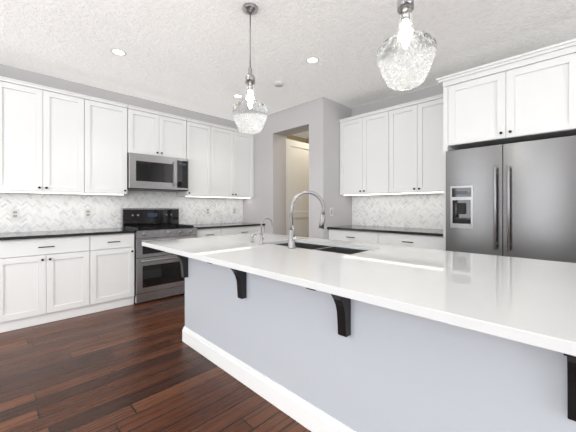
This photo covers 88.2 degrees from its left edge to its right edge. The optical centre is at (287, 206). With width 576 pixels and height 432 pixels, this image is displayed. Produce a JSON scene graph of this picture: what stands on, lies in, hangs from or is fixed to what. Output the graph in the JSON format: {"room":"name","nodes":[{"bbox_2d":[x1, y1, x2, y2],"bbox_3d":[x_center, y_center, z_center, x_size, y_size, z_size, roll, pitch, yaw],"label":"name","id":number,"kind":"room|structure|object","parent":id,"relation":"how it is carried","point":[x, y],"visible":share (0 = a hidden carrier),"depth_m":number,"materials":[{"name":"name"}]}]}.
{"room":"kitchen","nodes":[
{"label":"kitchen","id":0,"kind":"room"},
{"bbox_2d":[0,64,243,232],"bbox_3d":[-2.351,-0.182,4.119,7.940,2.764,0.120,0,0,-45],"label":"wall","id":1,"kind":"structure","parent":0,"point":[5,71],"depth_m":3.95,"materials":[{"name":"grey paint"}]},
{"bbox_2d":[0,76,87,193],"bbox_3d":[-2.785,-0.743,3.350,0.760,1.156,0.350,0,0,-45],"label":"upper cabinet","id":2,"kind":"object","parent":1,"relation":"attached to","point":[55,140],"depth_m":3.24,"materials":[{"name":"white paint"}]},
{"bbox_2d":[88,96,127,194],"bbox_3d":[-2.350,-0.743,3.785,0.470,1.156,0.350,0,0,-45],"label":"upper cabinet","id":3,"kind":"object","parent":1,"relation":"attached to","point":[107,119],"depth_m":3.68,"materials":[{"name":"white paint"}]},
{"bbox_2d":[0,191,242,232],"bbox_3d":[-2.548,0.027,3.835,4.821,0.514,0.002,0,0,-45],"label":"tile backsplash","id":4,"kind":"structure","parent":1,"relation":"attached to","point":[46,212],"depth_m":3.86,"materials":[{"name":"tile"}]},
{"bbox_2d":[10,209,18,219],"bbox_3d":[-3.053,0.080,3.322,0.074,0.120,0.009,0,0,-45],"label":"outlet","id":5,"kind":"object","parent":4,"relation":"attached to","point":[14,214],"visible":1,"depth_m":3.32,"materials":[{"name":"white plastic"}]},
{"bbox_2d":[85,209,90,217],"bbox_3d":[-2.565,0.080,3.809,0.074,0.120,0.009,0,0,-45],"label":"outlet","id":6,"kind":"object","parent":4,"relation":"attached to","point":[87,213],"visible":1,"depth_m":3.81,"materials":[{"name":"white plastic"}]},
{"bbox_2d":[127,105,186,158],"bbox_3d":[-1.897,-1.013,4.234,0.801,0.616,0.356,0,0,-45],"label":"upper cabinet","id":7,"kind":"object","parent":1,"relation":"attached to","point":[153,132],"visible":0.77,"depth_m":4.09,"materials":[{"name":"white paint"}]},
{"bbox_2d":[127,152,188,191],"bbox_3d":[-1.862,-0.466,4.199,0.798,0.465,0.451,0,0,-45],"label":"microwave","id":8,"kind":"object","parent":7,"relation":"attached to","point":[145,172],"visible":0.96,"depth_m":4.04,"materials":[{"name":"silver metal"}]},
{"bbox_2d":[177,118,212,196],"bbox_3d":[-1.471,-0.743,4.664,0.405,1.156,0.350,0,0,-45],"label":"upper cabinet","id":9,"kind":"object","parent":1,"relation":"attached to","point":[199,134],"depth_m":4.57,"materials":[{"name":"white paint"}]},
{"bbox_2d":[213,124,253,197],"bbox_3d":[-1.022,-0.743,5.113,0.865,1.156,0.350,0,0,-45],"label":"upper cabinet","id":10,"kind":"object","parent":1,"relation":"attached to","point":[221,160],"depth_m":4.99,"materials":[{"name":"white paint"}]},
{"bbox_2d":[0,294,310,431],"bbox_3d":[0.348,1.230,1.419,7.940,0.060,7.755,0,0,-45],"label":"floor","id":11,"kind":"structure","parent":0,"point":[141,367],"depth_m":2.03,"materials":[{"name":"brown wood"}]},
{"bbox_2d":[0,229,91,332],"bbox_3d":[-2.683,0.743,3.249,0.760,0.916,0.638,0,0,-45],"label":"base cabinet","id":12,"kind":"object","parent":11,"relation":"on","point":[48,276],"depth_m":3.04,"materials":[{"name":"white paint"}]},
{"bbox_2d":[88,228,134,312],"bbox_3d":[-2.250,0.743,3.682,0.466,0.916,0.638,0,0,-45],"label":"base cabinet","id":13,"kind":"object","parent":11,"relation":"on","point":[112,248],"depth_m":3.48,"materials":[{"name":"white paint"}]},
{"bbox_2d":[121,208,196,304],"bbox_3d":[-1.764,0.608,4.101,0.799,1.185,0.697,0,0,-45],"label":"range","id":14,"kind":"object","parent":11,"relation":"on","point":[157,274],"visible":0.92,"depth_m":3.87,"materials":[{"name":"silver metal"}]},
{"bbox_2d":[193,224,224,236],"bbox_3d":[-1.365,0.743,4.567,0.411,0.916,0.638,0,0,-45],"label":"base cabinet","id":15,"kind":"object","parent":11,"relation":"on","point":[216,229],"depth_m":4.39,"materials":[{"name":"white paint"}]},
{"bbox_2d":[213,222,264,234],"bbox_3d":[-0.918,0.743,5.014,0.853,0.916,0.638,0,0,-45],"label":"base cabinet","id":16,"kind":"object","parent":11,"relation":"on","point":[240,227],"depth_m":4.84,"materials":[{"name":"white paint"}]},
{"bbox_2d":[327,225,390,243],"bbox_3d":[1.062,0.743,4.213,0.638,0.916,0.776,0,0,-45],"label":"base cabinet","id":17,"kind":"object","parent":11,"relation":"on","point":[352,233],"depth_m":4.02,"materials":[{"name":"white paint"}]},
{"bbox_2d":[155,249,575,431],"bbox_3d":[0.201,0.758,1.975,1.171,0.886,2.585,0,0,-45],"label":"kitchen island","id":18,"kind":"object","parent":11,"relation":"on","point":[317,335],"depth_m":1.38,"materials":[{"name":"grey paint"}]},
{"bbox_2d":[142,233,575,356],"bbox_3d":[0.163,0.300,1.937,1.230,0.030,2.613,0,0,-45],"label":"island countertop","id":19,"kind":"structure","parent":18,"relation":"on","point":[523,301],"depth_m":1.18,"materials":[{"name":"white stone"}]},
{"bbox_2d":[250,233,256,241],"bbox_3d":[-0.282,0.251,2.426,0.070,0.067,0.037,0,0,-45],"label":"soap dispenser","id":20,"kind":"object","parent":19,"relation":"on","point":[251,238],"visible":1,"depth_m":2.40,"materials":[{"name":"silver metal"}]},
{"bbox_2d":[259,218,272,243],"bbox_3d":[-0.162,0.184,2.315,0.135,0.200,0.066,0,0,-45],"label":"faucet","id":21,"kind":"object","parent":19,"relation":"on","point":[261,239],"visible":0.98,"depth_m":2.29,"materials":[{"name":"silver metal"}]},
{"bbox_2d":[287,190,324,248],"bbox_3d":[0.124,0.083,2.100,0.285,0.401,0.146,0,0,-45],"label":"faucet","id":22,"kind":"object","parent":19,"relation":"on","point":[291,238],"visible":1,"depth_m":2.06,"materials":[{"name":"silver metal"}]},
{"bbox_2d":[270,241,361,252],"bbox_3d":[0.216,0.426,2.224,0.442,0.246,0.875,0,0,-45],"label":"sink","id":23,"kind":"object","parent":19,"relation":"in","point":[301,244],"depth_m":2.42,"materials":[{"name":"grey metal"}]},
{"bbox_2d":[375,227,442,249],"bbox_3d":[1.608,0.743,3.666,0.638,0.916,0.770,0,0,-45],"label":"base cabinet","id":24,"kind":"object","parent":11,"relation":"on","point":[415,237],"depth_m":3.47,"materials":[{"name":"white paint"}]},
{"bbox_2d":[436,38,575,250],"bbox_3d":[2.242,-0.084,2.989,0.698,2.566,1.186,0,0,-45],"label":"tall cabinet","id":25,"kind":"object","parent":11,"relation":"on","point":[528,96],"visible":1,"depth_m":2.75,"materials":[{"name":"white paint"}]},
{"bbox_2d":[446,135,575,262],"bbox_3d":[2.194,0.307,2.945,0.792,1.785,0.962,0,0,-45],"label":"fridge","id":26,"kind":"object","parent":11,"relation":"on","point":[517,199],"visible":0.65,"depth_m":2.64,"materials":[{"name":"silver metal"}]},
{"bbox_2d":[0,0,575,138],"bbox_3d":[0.348,-1.594,1.419,7.940,0.060,7.755,0,0,-45],"label":"ceiling","id":27,"kind":"structure","parent":0,"point":[192,55],"depth_m":2.82,"materials":[{"name":"paint"}]},
{"bbox_2d":[110,48,126,55],"bbox_3d":[-1.711,-1.561,2.998,0.150,0.006,0.150,0,0,-45],"label":"recessed light","id":28,"kind":"object","parent":27,"relation":"in","point":[116,51],"visible":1,"depth_m":3.00,"materials":[{"name":"white"}]},
{"bbox_2d":[232,94,242,97],"bbox_3d":[-0.707,-1.561,4.186,0.150,0.006,0.150,0,0,-45],"label":"recessed light","id":29,"kind":"object","parent":27,"relation":"in","point":[237,96],"visible":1,"depth_m":4.18,"materials":[{"name":"white"}]},
{"bbox_2d":[232,3,267,133],"bbox_3d":[-0.297,-1.077,2.333,0.288,0.973,0.288,0,0,-45],"label":"pendant light","id":30,"kind":"object","parent":27,"relation":"hanging from","point":[250,113],"visible":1,"depth_m":2.26,"materials":[{"name":"clear glass"}]},
{"bbox_2d":[274,81,283,86],"bbox_3d":[-0.113,-1.547,3.748,0.124,0.034,0.124,0,0,-45],"label":"smoke detector","id":31,"kind":"object","parent":27,"relation":"attached to","point":[278,83],"visible":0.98,"depth_m":3.71,"materials":[{"name":"white plastic"}]},
{"bbox_2d":[306,57,319,62],"bbox_3d":[0.262,-1.561,3.161,0.150,0.006,0.150,0,0,-45],"label":"recessed light","id":32,"kind":"object","parent":27,"relation":"in","point":[312,59],"visible":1,"depth_m":3.15,"materials":[{"name":"white"}]},
{"bbox_2d":[376,0,436,90],"bbox_3d":[0.598,-1.091,1.510,0.288,0.943,0.288,0,0,-45],"label":"pendant light","id":33,"kind":"object","parent":27,"relation":"hanging from","point":[405,55],"visible":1,"depth_m":1.43,"materials":[{"name":"clear glass"}]},
{"bbox_2d":[244,97,335,238],"bbox_3d":[-0.059,-0.182,4.976,0.300,2.764,1.880,0,0,-45],"label":"wall","id":34,"kind":"structure","parent":0,"point":[318,119],"depth_m":4.68,"materials":[{"name":"grey paint"}]},
{"bbox_2d":[286,135,308,143],"bbox_3d":[0.520,-0.181,5.651,1.469,2.762,1.771,0,0,-45],"label":"liner","id":35,"kind":"object","parent":34,"relation":"attached to","point":[297,138],"visible":0.1,"depth_m":6.60,"materials":[{"name":"beige paint"}]},
{"bbox_2d":[286,139,308,236],"bbox_3d":[0.239,-0.004,5.456,0.760,2.398,0.093,0,0,-45],"label":"pantry door","id":36,"kind":"structure","parent":34,"relation":"in","point":[297,167],"depth_m":5.42,"materials":[{"name":"white wood"}]},
{"bbox_2d":[336,102,351,225],"bbox_3d":[0.816,-0.182,4.607,0.390,2.764,0.120,0,0,-45],"label":"wall","id":37,"kind":"structure","parent":0,"point":[343,203],"depth_m":4.50,"materials":[{"name":"grey paint"}]},
{"bbox_2d":[352,85,442,228],"bbox_3d":[3.040,-0.182,2.772,0.120,2.764,5.620,0,0,-45],"label":"wall","id":38,"kind":"structure","parent":0,"point":[438,89],"depth_m":4.16,"materials":[{"name":"grey paint"}]},
{"bbox_2d":[339,108,386,195],"bbox_3d":[1.165,-0.747,4.313,0.350,1.134,0.783,0,0,-45],"label":"upper cabinet","id":39,"kind":"object","parent":38,"relation":"attached to","point":[363,137],"depth_m":4.18,"materials":[{"name":"white paint"}]},
{"bbox_2d":[352,193,442,228],"bbox_3d":[1.550,0.053,4.176,0.002,0.462,1.514,0,0,-45],"label":"tile backsplash","id":40,"kind":"structure","parent":38,"relation":"attached to","point":[425,211],"depth_m":4.15,"materials":[{"name":"tile"}]},
{"bbox_2d":[387,94,442,193],"bbox_3d":[1.704,-0.747,3.774,0.350,1.134,0.741,0,0,-45],"label":"upper cabinet","id":41,"kind":"object","parent":38,"relation":"attached to","point":[397,149],"depth_m":3.68,"materials":[{"name":"white paint"}]}
]}

